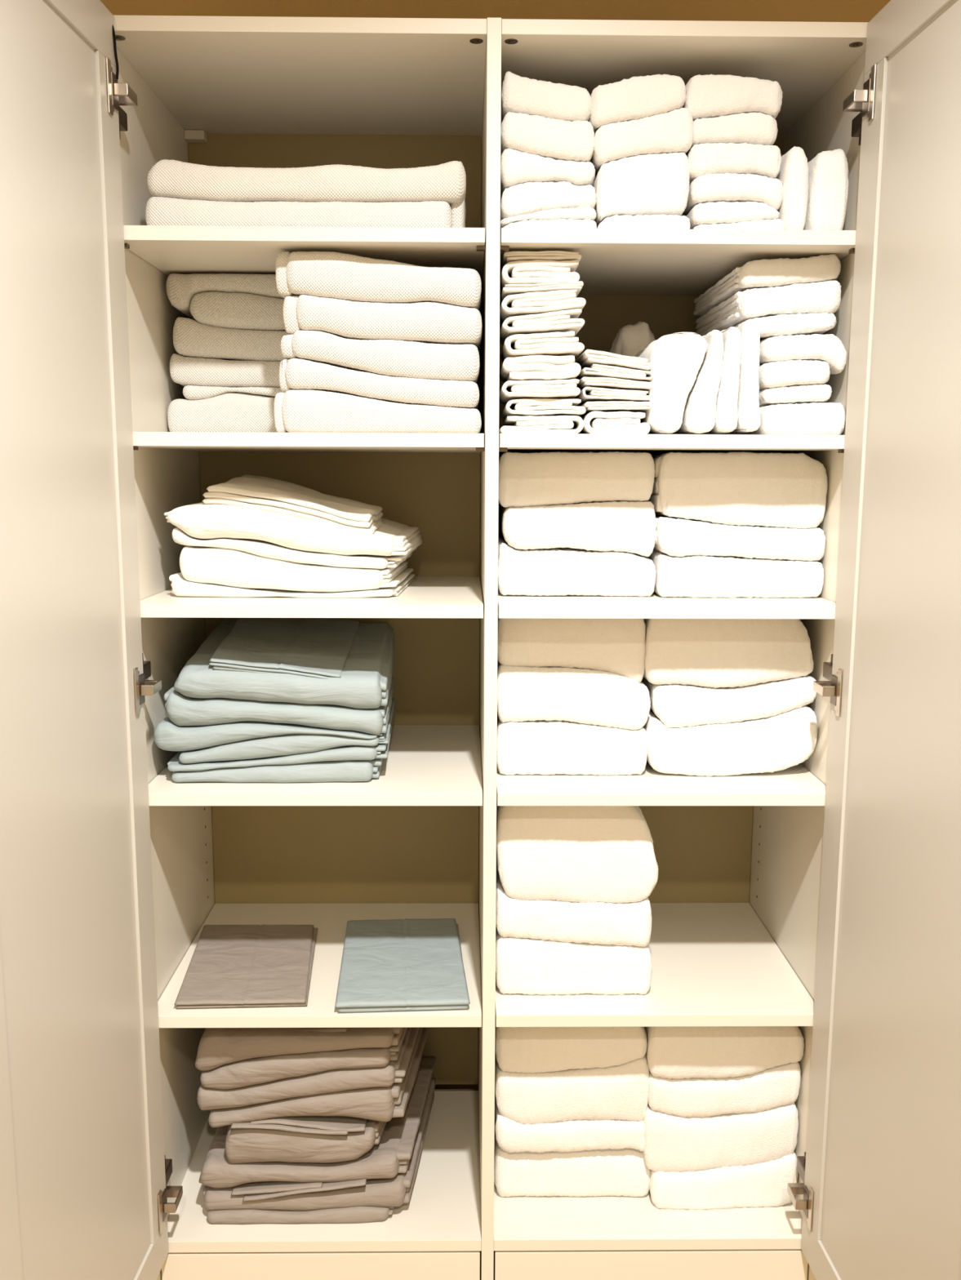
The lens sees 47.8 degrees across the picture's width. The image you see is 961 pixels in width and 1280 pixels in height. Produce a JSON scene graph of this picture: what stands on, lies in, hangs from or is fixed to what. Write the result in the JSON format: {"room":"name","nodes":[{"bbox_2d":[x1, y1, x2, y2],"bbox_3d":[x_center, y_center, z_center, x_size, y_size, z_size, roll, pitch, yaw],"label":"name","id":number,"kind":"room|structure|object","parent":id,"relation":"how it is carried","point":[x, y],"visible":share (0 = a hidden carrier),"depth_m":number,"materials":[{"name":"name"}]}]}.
{"room":"linen closet","nodes":[
{"label":"linen closet","id":0,"kind":"room"},
{"bbox_2d":[100,0,890,1274],"bbox_3d":[0.005,-0.089,1.958,3.400,2.680,0.080,0,9,-1],"label":"wall","id":1,"kind":"structure","parent":0,"point":[797,11],"depth_m":1.77,"materials":[{"name":"beige paint"}]},
{"bbox_3d":[0.023,1.534,0.387,3.400,0.050,3.600,0,9,-1],"label":"floor","id":2,"kind":"structure","parent":0,"visible":0},
{"bbox_2d":[0,0,960,1279],"bbox_3d":[0.011,0.275,1.471,1.018,2.108,0.922,0,9,-1],"label":"linen cabinet","id":3,"kind":"object","parent":2,"relation":"on","point":[820,895],"visible":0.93,"depth_m":1.43,"materials":[{"name":"white wood"}]},
{"bbox_2d":[167,392,277,432],"bbox_3d":[-0.370,-0.351,1.710,0.203,0.066,0.192,0,9,-1],"label":"bath towel","id":4,"kind":"object","parent":3,"relation":"on","point":[227,412],"visible":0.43,"depth_m":1.62,"materials":[{"name":"white fabric"}]},
{"bbox_2d":[182,385,285,399],"bbox_3d":[-0.357,-0.383,1.706,0.178,0.022,0.191,0,9,-1],"label":"bath towel","id":5,"kind":"object","parent":4,"relation":"on","point":[189,392],"visible":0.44,"depth_m":1.61,"materials":[{"name":"white fabric"}]},
{"bbox_2d":[169,353,280,387],"bbox_3d":[-0.367,-0.414,1.700,0.198,0.052,0.192,0,9,-1],"label":"bath towel","id":6,"kind":"object","parent":5,"relation":"on","point":[184,371],"visible":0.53,"depth_m":1.61,"materials":[{"name":"white fabric"}]},
{"bbox_2d":[173,317,288,361],"bbox_3d":[-0.362,-0.459,1.694,0.193,0.065,0.194,0,9,-1],"label":"bath towel","id":7,"kind":"object","parent":6,"relation":"on","point":[192,338],"visible":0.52,"depth_m":1.60,"materials":[{"name":"white fabric"}]},
{"bbox_2d":[190,291,285,331],"bbox_3d":[-0.348,-0.499,1.687,0.165,0.055,0.194,0,9,-1],"label":"bath towel","id":8,"kind":"object","parent":7,"relation":"on","point":[234,310],"visible":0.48,"depth_m":1.59,"materials":[{"name":"white fabric"}]},
{"bbox_2d":[165,273,284,319],"bbox_3d":[-0.364,-0.527,1.683,0.202,0.056,0.191,0,9,-1],"label":"bath towel","id":9,"kind":"object","parent":8,"relation":"on","point":[181,289],"visible":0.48,"depth_m":1.59,"materials":[{"name":"white fabric"}]},
{"bbox_2d":[173,924,317,1008],"bbox_3d":[-0.360,0.505,1.698,0.214,0.012,0.278,0,9,-1],"label":"pillowcase","id":10,"kind":"object","parent":3,"relation":"on","point":[230,966],"visible":1,"depth_m":1.67,"materials":[{"name":"beige fabric"}]},
{"bbox_2d":[172,758,382,782],"bbox_3d":[-0.299,0.163,1.705,0.312,0.032,0.355,0,9,-1],"label":"sheet","id":11,"kind":"object","parent":3,"relation":"on","point":[348,771],"visible":0.33,"depth_m":1.54,"materials":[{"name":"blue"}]},
{"bbox_2d":[167,708,394,771],"bbox_3d":[-0.298,0.144,1.702,0.328,0.038,0.358,0,9,-1],"label":"sheet","id":12,"kind":"object","parent":11,"relation":"on","point":[380,750],"visible":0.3,"depth_m":1.54,"materials":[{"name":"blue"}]},
{"bbox_2d":[178,696,395,764],"bbox_3d":[-0.288,0.130,1.700,0.310,0.046,0.356,0,9,-1],"label":"sheet","id":13,"kind":"object","parent":12,"relation":"on","point":[290,744],"visible":0.33,"depth_m":1.53,"materials":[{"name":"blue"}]},
{"bbox_2d":[153,717,384,751],"bbox_3d":[-0.306,0.114,1.696,0.333,0.043,0.342,0,9,-1],"label":"sheet","id":14,"kind":"object","parent":13,"relation":"on","point":[167,735],"visible":0.26,"depth_m":1.53,"materials":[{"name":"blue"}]},
{"bbox_2d":[164,675,394,734],"bbox_3d":[-0.299,0.081,1.692,0.329,0.066,0.358,0,9,-1],"label":"sheet","id":15,"kind":"object","parent":14,"relation":"on","point":[181,709],"visible":0.48,"depth_m":1.53,"materials":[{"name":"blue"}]},
{"bbox_2d":[173,617,394,708],"bbox_3d":[-0.290,0.030,1.685,0.312,0.092,0.356,0,9,-1],"label":"sheet","id":16,"kind":"object","parent":15,"relation":"on","point":[365,680],"visible":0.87,"depth_m":1.52,"materials":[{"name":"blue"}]},
{"bbox_2d":[208,617,359,679],"bbox_3d":[-0.296,0.003,1.675,0.196,0.064,0.314,0,9,-1],"label":"pillowcase","id":17,"kind":"object","parent":16,"relation":"on","point":[317,647],"visible":0.93,"depth_m":1.63,"materials":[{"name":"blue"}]},
{"bbox_2d":[168,572,415,598],"bbox_3d":[-0.275,-0.096,1.663,0.339,0.032,0.276,0,9,-1],"label":"sheet","id":18,"kind":"object","parent":3,"relation":"on","point":[181,587],"visible":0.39,"depth_m":1.53,"materials":[{"name":"white fabric"}]},
{"bbox_2d":[179,546,413,591],"bbox_3d":[-0.268,-0.118,1.659,0.318,0.069,0.288,0,9,-1],"label":"sheet","id":19,"kind":"object","parent":18,"relation":"on","point":[198,564],"visible":0.74,"depth_m":1.53,"materials":[{"name":"white fabric"}]},
{"bbox_2d":[172,527,417,568],"bbox_3d":[-0.269,-0.148,1.659,0.334,0.059,0.278,0,9,-1],"label":"sheet","id":20,"kind":"object","parent":19,"relation":"on","point":[257,547],"visible":0.62,"depth_m":1.53,"materials":[{"name":"white fabric"}]},
{"bbox_2d":[164,502,422,555],"bbox_3d":[-0.270,-0.175,1.650,0.353,0.078,0.275,0,9,-1],"label":"sheet","id":21,"kind":"object","parent":20,"relation":"on","point":[198,520],"visible":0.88,"depth_m":1.52,"materials":[{"name":"white fabric"}]},
{"bbox_2d":[208,504,382,533],"bbox_3d":[-0.265,-0.183,1.603,0.230,0.043,0.170,0,9,-1],"label":"pillowcase","id":22,"kind":"object","parent":21,"relation":"on","point":[377,526],"visible":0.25,"depth_m":1.52,"materials":[{"name":"white fabric"}]},
{"bbox_2d":[202,474,382,533],"bbox_3d":[-0.271,-0.204,1.609,0.238,0.081,0.196,0,9,-1],"label":"pillowcase","id":23,"kind":"object","parent":22,"relation":"on","point":[251,491],"visible":0.97,"depth_m":1.52,"materials":[{"name":"white fabric"}]},
{"bbox_2d":[145,196,452,227],"bbox_3d":[-0.241,-0.580,1.562,0.406,0.049,0.294,0,9,-1],"label":"bath towel","id":24,"kind":"object","parent":3,"relation":"on","point":[160,211],"visible":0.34,"depth_m":1.42,"materials":[{"name":"white fabric"}]},
{"bbox_2d":[146,159,466,227],"bbox_3d":[-0.230,-0.607,1.567,0.420,0.101,0.303,0,9,-1],"label":"bath towel","id":25,"kind":"object","parent":24,"relation":"on","point":[173,179],"visible":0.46,"depth_m":1.42,"materials":[{"name":"white fabric"}]},
{"bbox_2d":[206,1206,394,1224],"bbox_3d":[-0.260,0.845,1.783,0.313,0.024,0.312,0,9,-1],"label":"sheet","id":26,"kind":"object","parent":3,"relation":"on","point":[353,1214],"visible":0.2,"depth_m":1.63,"materials":[{"name":"beige fabric"}]},
{"bbox_2d":[202,1077,435,1210],"bbox_3d":[-0.252,0.821,1.786,0.348,0.050,0.312,0,9,-1],"label":"sheet","id":27,"kind":"object","parent":26,"relation":"on","point":[396,1191],"visible":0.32,"depth_m":1.64,"materials":[{"name":"beige fabric"}]},
{"bbox_2d":[199,1052,435,1188],"bbox_3d":[-0.253,0.783,1.782,0.352,0.057,0.312,0,9,-1],"label":"sheet","id":28,"kind":"object","parent":27,"relation":"on","point":[392,1156],"visible":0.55,"depth_m":1.64,"materials":[{"name":"beige fabric"}]},
{"bbox_2d":[225,1119,386,1163],"bbox_3d":[-0.256,0.743,1.748,0.264,0.066,0.253,0,9,-1],"label":"sheet","id":29,"kind":"object","parent":28,"relation":"on","point":[242,1145],"visible":0.38,"depth_m":1.63,"materials":[{"name":"beige fabric"}]},
{"bbox_2d":[230,1121,348,1134],"bbox_3d":[-0.283,0.716,1.714,0.180,0.020,0.203,0,9,-1],"label":"pillowcase","id":30,"kind":"object","parent":29,"relation":"on","point":[242,1125],"visible":0.19,"depth_m":1.62,"materials":[{"name":"beige fabric"}]},
{"bbox_2d":[249,1115,366,1132],"bbox_3d":[-0.262,0.713,1.720,0.175,0.019,0.202,0,9,-1],"label":"pillowcase","id":31,"kind":"object","parent":30,"relation":"on","point":[351,1124],"visible":0.16,"depth_m":1.63,"materials":[{"name":"beige fabric"}]},
{"bbox_2d":[196,1026,419,1110],"bbox_3d":[-0.257,0.651,1.761,0.342,0.075,0.303,0,9,-1],"label":"sheet","id":32,"kind":"object","parent":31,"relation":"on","point":[340,1079],"visible":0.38,"depth_m":1.61,"materials":[{"name":"beige fabric"}]},
{"bbox_2d":[200,1026,408,1089],"bbox_3d":[-0.258,0.619,1.755,0.329,0.067,0.305,0,9,-1],"label":"sheet","id":33,"kind":"object","parent":32,"relation":"on","point":[257,1070],"visible":0.29,"depth_m":1.61,"materials":[{"name":"beige fabric"}]},
{"bbox_2d":[195,1026,404,1071],"bbox_3d":[-0.261,0.591,1.751,0.335,0.068,0.303,0,9,-1],"label":"sheet","id":34,"kind":"object","parent":33,"relation":"on","point":[218,1046],"visible":0.26,"depth_m":1.60,"materials":[{"name":"beige fabric"}]},
{"bbox_2d":[208,1026,430,1127],"bbox_3d":[-0.249,0.681,1.766,0.327,0.065,0.305,0,9,-1],"label":"sheet","id":35,"kind":"object","parent":29,"relation":"on","point":[383,1104],"visible":0.3,"depth_m":1.62,"materials":[{"name":"beige fabric"}]},
{"bbox_2d":[123,225,484,282],"bbox_3d":[-0.233,-0.549,1.586,0.473,0.018,0.410,0,9,-1],"label":"shelf","id":36,"kind":"object","parent":3,"relation":"attached to","point":[161,251],"depth_m":1.41,"materials":[{"name":"white laminate"}]},
{"bbox_2d":[133,431,484,453],"bbox_3d":[-0.234,-0.294,1.626,0.473,0.018,0.410,0,9,-1],"label":"shelf","id":37,"kind":"object","parent":3,"relation":"attached to","point":[143,442],"depth_m":1.42,"materials":[{"name":"white laminate"}]},
{"bbox_2d":[140,576,483,617],"bbox_3d":[-0.235,-0.070,1.660,0.473,0.018,0.410,0,9,-1],"label":"shelf","id":38,"kind":"object","parent":3,"relation":"attached to","point":[425,597],"depth_m":1.46,"materials":[{"name":"white laminate"}]},
{"bbox_2d":[148,724,482,805],"bbox_3d":[-0.236,0.189,1.700,0.473,0.018,0.410,0,9,-1],"label":"shelf","id":39,"kind":"object","parent":3,"relation":"attached to","point":[424,765],"depth_m":1.54,"materials":[{"name":"white laminate"}]},
{"bbox_2d":[157,902,481,1027],"bbox_3d":[-0.237,0.513,1.750,0.473,0.018,0.410,0,9,-1],"label":"shelf","id":40,"kind":"object","parent":3,"relation":"attached to","point":[331,919],"depth_m":1.68,"materials":[{"name":"white laminate"}]},
{"bbox_2d":[273,389,481,433],"bbox_3d":[-0.140,-0.328,1.595,0.283,0.059,0.303,0,9,-1],"label":"bath towel","id":41,"kind":"object","parent":3,"relation":"on","point":[295,411],"visible":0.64,"depth_m":1.45,"materials":[{"name":"white fabric"}]},
{"bbox_2d":[279,358,479,408],"bbox_3d":[-0.138,-0.365,1.589,0.271,0.065,0.303,0,9,-1],"label":"bath towel","id":42,"kind":"object","parent":41,"relation":"on","point":[294,373],"visible":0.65,"depth_m":1.44,"materials":[{"name":"white fabric"}]},
{"bbox_2d":[280,330,479,383],"bbox_3d":[-0.136,-0.401,1.584,0.267,0.065,0.303,0,9,-1],"label":"bath towel","id":43,"kind":"object","parent":42,"relation":"on","point":[389,357],"visible":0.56,"depth_m":1.44,"materials":[{"name":"white fabric"}]},
{"bbox_2d":[283,294,482,355],"bbox_3d":[-0.132,-0.447,1.577,0.267,0.064,0.304,0,9,-1],"label":"bath towel","id":44,"kind":"object","parent":43,"relation":"on","point":[428,322],"visible":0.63,"depth_m":1.43,"materials":[{"name":"white fabric"}]},
{"bbox_2d":[275,251,481,311],"bbox_3d":[-0.136,-0.497,1.568,0.274,0.073,0.304,0,9,-1],"label":"bath towel","id":45,"kind":"object","parent":44,"relation":"on","point":[326,274],"visible":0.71,"depth_m":1.42,"materials":[{"name":"white fabric"}]},
{"bbox_2d":[334,918,470,1012],"bbox_3d":[-0.120,0.503,1.702,0.193,0.017,0.301,0,9,-3],"label":"pillowcase","id":46,"kind":"object","parent":3,"relation":"on","point":[392,965],"visible":1,"depth_m":1.66,"materials":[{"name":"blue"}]},
{"bbox_2d":[502,218,596,228],"bbox_3d":[0.089,-0.561,1.540,0.127,0.021,0.254,0,9,-1],"label":"hand towel","id":47,"kind":"object","parent":3,"relation":"on","point":[557,223],"visible":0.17,"depth_m":1.42,"materials":[{"name":"white fabric"}]},
{"bbox_2d":[500,206,595,231],"bbox_3d":[0.088,-0.574,1.540,0.127,0.026,0.254,0,9,-1],"label":"hand towel","id":48,"kind":"object","parent":47,"relation":"on","point":[577,213],"visible":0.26,"depth_m":1.42,"materials":[{"name":"white fabric"}]},
{"bbox_2d":[500,181,595,221],"bbox_3d":[0.088,-0.595,1.538,0.128,0.048,0.252,0,9,-1],"label":"hand towel","id":49,"kind":"object","parent":48,"relation":"on","point":[527,197],"visible":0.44,"depth_m":1.42,"materials":[{"name":"white fabric"}]},
{"bbox_2d":[500,148,595,202],"bbox_3d":[0.087,-0.635,1.532,0.126,0.052,0.253,0,9,-1],"label":"hand towel","id":50,"kind":"object","parent":49,"relation":"on","point":[517,166],"visible":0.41,"depth_m":1.41,"materials":[{"name":"white fabric"}]},
{"bbox_2d":[500,111,594,161],"bbox_3d":[0.086,-0.671,1.522,0.123,0.062,0.253,0,9,-1],"label":"hand towel","id":51,"kind":"object","parent":50,"relation":"on","point":[553,138],"visible":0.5,"depth_m":1.40,"materials":[{"name":"white fabric"}]},
{"bbox_2d":[500,71,591,127],"bbox_3d":[0.086,-0.720,1.516,0.121,0.062,0.254,0,9,-1],"label":"hand towel","id":52,"kind":"object","parent":51,"relation":"on","point":[560,101],"visible":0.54,"depth_m":1.39,"materials":[{"name":"white fabric"}]},
{"bbox_2d":[496,712,647,775],"bbox_3d":[0.132,0.137,1.723,0.223,0.081,0.303,0,9,-1],"label":"bath towel","id":53,"kind":"object","parent":3,"relation":"on","point":[542,747],"visible":0.56,"depth_m":1.58,"materials":[{"name":"white fabric"}]},
{"bbox_2d":[497,659,650,729],"bbox_3d":[0.134,0.064,1.713,0.226,0.099,0.304,0,9,-1],"label":"bath towel","id":54,"kind":"object","parent":53,"relation":"on","point":[548,693],"visible":0.58,"depth_m":1.56,"materials":[{"name":"white fabric"}]},
{"bbox_2d":[497,616,645,682],"bbox_3d":[0.130,-0.010,1.704,0.218,0.107,0.304,0,9,-1],"label":"bath towel","id":55,"kind":"object","parent":54,"relation":"on","point":[615,646],"visible":0.59,"depth_m":1.56,"materials":[{"name":"white fabric"}]},
{"bbox_2d":[493,1106,650,1196],"bbox_3d":[0.143,0.809,1.832,0.248,0.084,0.303,0,9,-1],"label":"bath towel","id":56,"kind":"object","parent":3,"relation":"on","point":[624,1171],"visible":0.38,"depth_m":1.68,"materials":[{"name":"white fabric"}]},
{"bbox_2d":[494,1091,644,1152],"bbox_3d":[0.139,0.738,1.806,0.238,0.062,0.304,0,9,-1],"label":"bath towel","id":57,"kind":"object","parent":56,"relation":"on","point":[511,1135],"visible":0.25,"depth_m":1.66,"materials":[{"name":"white fabric"}]},
{"bbox_2d":[494,1048,648,1124],"bbox_3d":[0.140,0.669,1.798,0.238,0.111,0.304,0,9,-1],"label":"bath towel","id":58,"kind":"object","parent":57,"relation":"on","point":[619,1092],"visible":0.41,"depth_m":1.65,"materials":[{"name":"white fabric"}]},
{"bbox_2d":[494,1013,647,1073],"bbox_3d":[0.137,0.599,1.787,0.235,0.088,0.304,0,9,-1],"label":"bath towel","id":59,"kind":"object","parent":58,"relation":"on","point":[526,1050],"visible":0.33,"depth_m":1.64,"materials":[{"name":"white fabric"}]},
{"bbox_2d":[495,926,652,995],"bbox_3d":[0.137,0.460,1.749,0.235,0.090,0.313,0,9,-1],"label":"bath towel","id":60,"kind":"object","parent":3,"relation":"on","point":[524,966],"visible":0.42,"depth_m":1.60,"materials":[{"name":"white fabric"}]},
{"bbox_2d":[495,855,651,946],"bbox_3d":[0.135,0.389,1.738,0.230,0.085,0.313,0,9,-1],"label":"bath towel","id":61,"kind":"object","parent":60,"relation":"on","point":[629,923],"visible":0.44,"depth_m":1.59,"materials":[{"name":"white fabric"}]},
{"bbox_2d":[496,798,657,902],"bbox_3d":[0.140,0.286,1.723,0.239,0.166,0.314,0,9,-1],"label":"bath towel","id":62,"kind":"object","parent":61,"relation":"on","point":[606,854],"visible":0.54,"depth_m":1.57,"materials":[{"name":"white fabric"}]},
{"bbox_2d":[497,532,656,596],"bbox_3d":[0.137,-0.123,1.697,0.231,0.079,0.302,0,9,-1],"label":"bath towel","id":63,"kind":"object","parent":3,"relation":"on","point":[562,571],"visible":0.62,"depth_m":1.55,"materials":[{"name":"white fabric"}]},
{"bbox_2d":[497,500,656,556],"bbox_3d":[0.140,-0.179,1.683,0.220,0.082,0.304,0,9,-1],"label":"bath towel","id":64,"kind":"object","parent":63,"relation":"on","point":[624,526],"visible":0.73,"depth_m":1.54,"materials":[{"name":"white fabric"}]},
{"bbox_2d":[498,451,654,507],"bbox_3d":[0.134,-0.248,1.673,0.224,0.080,0.304,0,9,-1],"label":"bath towel","id":65,"kind":"object","parent":64,"relation":"on","point":[541,478],"visible":0.94,"depth_m":1.53,"materials":[{"name":"white fabric"}]},
{"bbox_2d":[596,214,689,229],"bbox_3d":[0.215,-0.564,1.539,0.125,0.028,0.253,0,9,-1],"label":"hand towel","id":66,"kind":"object","parent":3,"relation":"on","point":[624,221],"visible":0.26,"depth_m":1.42,"materials":[{"name":"white fabric"}]},
{"bbox_2d":[592,152,689,227],"bbox_3d":[0.211,-0.612,1.534,0.125,0.091,0.252,0,9,-1],"label":"hand towel","id":67,"kind":"object","parent":66,"relation":"on","point":[655,184],"visible":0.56,"depth_m":1.41,"materials":[{"name":"white fabric"}]},
{"bbox_2d":[590,107,693,177],"bbox_3d":[0.211,-0.673,1.524,0.133,0.071,0.253,0,9,-1],"label":"hand towel","id":68,"kind":"object","parent":67,"relation":"on","point":[672,131],"visible":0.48,"depth_m":1.40,"materials":[{"name":"white fabric"}]},
{"bbox_2d":[588,74,685,133],"bbox_3d":[0.202,-0.714,1.515,0.126,0.066,0.252,0,9,-1],"label":"hand towel","id":69,"kind":"object","parent":68,"relation":"on","point":[633,98],"visible":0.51,"depth_m":1.39,"materials":[{"name":"white fabric"}]},
{"bbox_2d":[495,902,813,1026],"bbox_3d":[0.254,0.514,1.757,0.468,0.018,0.410,0,9,-1],"label":"shelf","id":70,"kind":"object","parent":3,"relation":"attached to","point":[714,964],"depth_m":1.63,"materials":[{"name":"white laminate"}]},
{"bbox_2d":[496,760,825,805],"bbox_3d":[0.255,0.190,1.707,0.468,0.018,0.410,0,9,-1],"label":"shelf","id":71,"kind":"object","parent":3,"relation":"attached to","point":[802,784],"depth_m":1.52,"materials":[{"name":"white laminate"}]},
{"bbox_2d":[497,588,835,618],"bbox_3d":[0.256,-0.069,1.667,0.468,0.018,0.410,0,9,-1],"label":"shelf","id":72,"kind":"object","parent":3,"relation":"attached to","point":[654,606],"depth_m":1.47,"materials":[{"name":"white laminate"}]},
{"bbox_2d":[634,332,707,434],"bbox_3d":[0.264,-0.360,1.555,0.083,0.137,0.222,0,9,-1],"label":"hand towel","id":73,"kind":"object","parent":3,"relation":"on","point":[676,359],"visible":0.76,"depth_m":1.45,"materials":[{"name":"white fabric"}]},
{"bbox_2d":[498,433,844,453],"bbox_3d":[0.257,-0.293,1.632,0.468,0.018,0.410,0,9,-1],"label":"shelf","id":74,"kind":"object","parent":3,"relation":"attached to","point":[508,442],"depth_m":1.43,"materials":[{"name":"white laminate"}]},
{"bbox_2d":[499,227,855,295],"bbox_3d":[0.258,-0.548,1.593,0.468,0.018,0.410,0,9,-1],"label":"shelf","id":75,"kind":"object","parent":3,"relation":"attached to","point":[613,261],"depth_m":1.43,"materials":[{"name":"white laminate"}]},
{"bbox_2d":[670,329,723,434],"bbox_3d":[0.300,-0.364,1.560,0.049,0.138,0.224,0,9,-1],"label":"hand towel","id":76,"kind":"object","parent":3,"relation":"on","point":[700,409],"visible":0.57,"depth_m":1.46,"materials":[{"name":"white fabric"}]},
{"bbox_2d":[648,1151,797,1209],"bbox_3d":[0.374,0.811,1.811,0.226,0.088,0.303,0,9,-1],"label":"bath towel","id":77,"kind":"object","parent":3,"relation":"on","point":[762,1184],"visible":0.35,"depth_m":1.67,"materials":[{"name":"white fabric"}]},
{"bbox_2d":[642,1102,798,1172],"bbox_3d":[0.367,0.744,1.805,0.240,0.116,0.303,0,9,-1],"label":"bath towel","id":78,"kind":"object","parent":77,"relation":"on","point":[672,1143],"visible":0.34,"depth_m":1.66,"materials":[{"name":"white fabric"}]},
{"bbox_2d":[648,1062,800,1117],"bbox_3d":[0.369,0.664,1.794,0.236,0.092,0.301,0,9,-1],"label":"bath towel","id":79,"kind":"object","parent":78,"relation":"on","point":[770,1088],"visible":0.27,"depth_m":1.65,"materials":[{"name":"white fabric"}]},
{"bbox_2d":[644,1026,804,1079],"bbox_3d":[0.370,0.599,1.779,0.236,0.096,0.305,0,9,-1],"label":"bath towel","id":80,"kind":"object","parent":79,"relation":"on","point":[695,1051],"visible":0.37,"depth_m":1.63,"materials":[{"name":"white fabric"}]},
{"bbox_2d":[642,705,817,776],"bbox_3d":[0.365,0.126,1.719,0.249,0.105,0.304,0,9,-1],"label":"bath towel","id":81,"kind":"object","parent":3,"relation":"on","point":[783,740],"visible":0.64,"depth_m":1.57,"materials":[{"name":"white fabric"}]},
{"bbox_2d":[640,675,816,727],"bbox_3d":[0.367,0.069,1.716,0.243,0.080,0.304,0,9,-1],"label":"bath towel","id":82,"kind":"object","parent":81,"relation":"on","point":[676,705],"visible":0.48,"depth_m":1.57,"materials":[{"name":"white fabric"}]},
{"bbox_2d":[643,618,813,688],"bbox_3d":[0.357,-0.006,1.701,0.249,0.113,0.303,0,9,-1],"label":"bath towel","id":83,"kind":"object","parent":82,"relation":"on","point":[715,653],"visible":0.53,"depth_m":1.55,"materials":[{"name":"white fabric"}]},
{"bbox_2d":[647,549,823,598],"bbox_3d":[0.370,-0.114,1.691,0.239,0.063,0.303,0,9,-1],"label":"bath towel","id":84,"kind":"object","parent":3,"relation":"on","point":[686,576],"visible":0.59,"depth_m":1.54,"materials":[{"name":"white fabric"}]},
{"bbox_2d":[653,515,825,560],"bbox_3d":[0.368,-0.165,1.683,0.246,0.063,0.304,0,9,-1],"label":"bath towel","id":85,"kind":"object","parent":84,"relation":"on","point":[674,536],"visible":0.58,"depth_m":1.54,"materials":[{"name":"white fabric"}]},
{"bbox_2d":[644,451,826,528],"bbox_3d":[0.368,-0.233,1.676,0.246,0.110,0.304,0,9,-1],"label":"bath towel","id":86,"kind":"object","parent":85,"relation":"on","point":[767,490],"visible":0.8,"depth_m":1.53,"materials":[{"name":"white fabric"}]},
{"bbox_2d":[693,218,783,230],"bbox_3d":[0.341,-0.563,1.548,0.122,0.024,0.253,0,9,-1],"label":"hand towel","id":87,"kind":"object","parent":3,"relation":"on","point":[773,224],"visible":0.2,"depth_m":1.43,"materials":[{"name":"white fabric"}]},
{"bbox_2d":[685,201,779,229],"bbox_3d":[0.335,-0.580,1.544,0.117,0.033,0.252,0,9,-1],"label":"hand towel","id":88,"kind":"object","parent":87,"relation":"on","point":[718,212],"visible":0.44,"depth_m":1.42,"materials":[{"name":"white fabric"}]},
{"bbox_2d":[681,173,782,216],"bbox_3d":[0.336,-0.606,1.538,0.123,0.049,0.254,0,9,-1],"label":"hand towel","id":89,"kind":"object","parent":88,"relation":"on","point":[717,187],"visible":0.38,"depth_m":1.42,"materials":[{"name":"white fabric"}]},
{"bbox_2d":[686,142,781,185],"bbox_3d":[0.332,-0.646,1.534,0.126,0.047,0.254,0,9,-1],"label":"hand towel","id":90,"kind":"object","parent":89,"relation":"on","point":[705,158],"visible":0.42,"depth_m":1.41,"materials":[{"name":"white fabric"}]},
{"bbox_2d":[685,112,777,155],"bbox_3d":[0.329,-0.685,1.530,0.117,0.042,0.251,0,9,-1],"label":"hand towel","id":91,"kind":"object","parent":90,"relation":"on","point":[754,128],"visible":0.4,"depth_m":1.41,"materials":[{"name":"white fabric"}]},
{"bbox_2d":[681,74,782,120],"bbox_3d":[0.327,-0.724,1.522,0.130,0.057,0.254,0,9,-1],"label":"hand towel","id":92,"kind":"object","parent":91,"relation":"on","point":[710,95],"visible":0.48,"depth_m":1.40,"materials":[{"name":"white fabric"}]},
{"bbox_2d":[739,402,845,435],"bbox_3d":[0.434,-0.321,1.604,0.115,0.047,0.302,0,9,-1],"label":"hand towel","id":93,"kind":"object","parent":3,"relation":"on","point":[812,418],"visible":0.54,"depth_m":1.46,"materials":[{"name":"white fabric"}]},
{"bbox_2d":[758,383,831,406],"bbox_3d":[0.426,-0.354,1.608,0.098,0.033,0.303,0,9,-1],"label":"hand towel","id":94,"kind":"object","parent":93,"relation":"on","point":[804,393],"visible":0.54,"depth_m":1.46,"materials":[{"name":"white fabric"}]},
{"bbox_2d":[758,360,830,390],"bbox_3d":[0.423,-0.379,1.598,0.094,0.038,0.303,0,9,-1],"label":"hand towel","id":95,"kind":"object","parent":94,"relation":"on","point":[789,372],"visible":0.48,"depth_m":1.45,"materials":[{"name":"white fabric"}]},
{"bbox_2d":[759,333,846,374],"bbox_3d":[0.434,-0.406,1.596,0.117,0.056,0.304,0,9,-1],"label":"hand towel","id":96,"kind":"object","parent":95,"relation":"on","point":[829,348],"visible":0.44,"depth_m":1.45,"materials":[{"name":"white fabric"}]},
{"bbox_2d":[734,312,835,341],"bbox_3d":[0.413,-0.445,1.596,0.129,0.033,0.305,0,9,-1],"label":"hand towel","id":97,"kind":"object","parent":96,"relation":"on","point":[810,323],"visible":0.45,"depth_m":1.45,"materials":[{"name":"white fabric"}]},
{"bbox_2d":[694,280,840,336],"bbox_3d":[0.413,-0.479,1.597,0.140,0.053,0.302,0,9,-1],"label":"hand towel","id":98,"kind":"object","parent":97,"relation":"on","point":[820,297],"visible":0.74,"depth_m":1.45,"materials":[{"name":"white fabric"}]},
{"bbox_2d":[693,253,840,317],"bbox_3d":[0.411,-0.517,1.592,0.144,0.048,0.303,0,9,-1],"label":"hand towel","id":99,"kind":"object","parent":98,"relation":"on","point":[772,273],"visible":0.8,"depth_m":1.45,"materials":[{"name":"white fabric"}]},
{"bbox_2d":[803,148,848,230],"bbox_3d":[0.457,-0.602,1.514,0.053,0.114,0.201,0,9,-1],"label":"hand towel","id":100,"kind":"object","parent":3,"relation":"on","point":[828,171],"visible":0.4,"depth_m":1.42,"materials":[{"name":"white fabric"}]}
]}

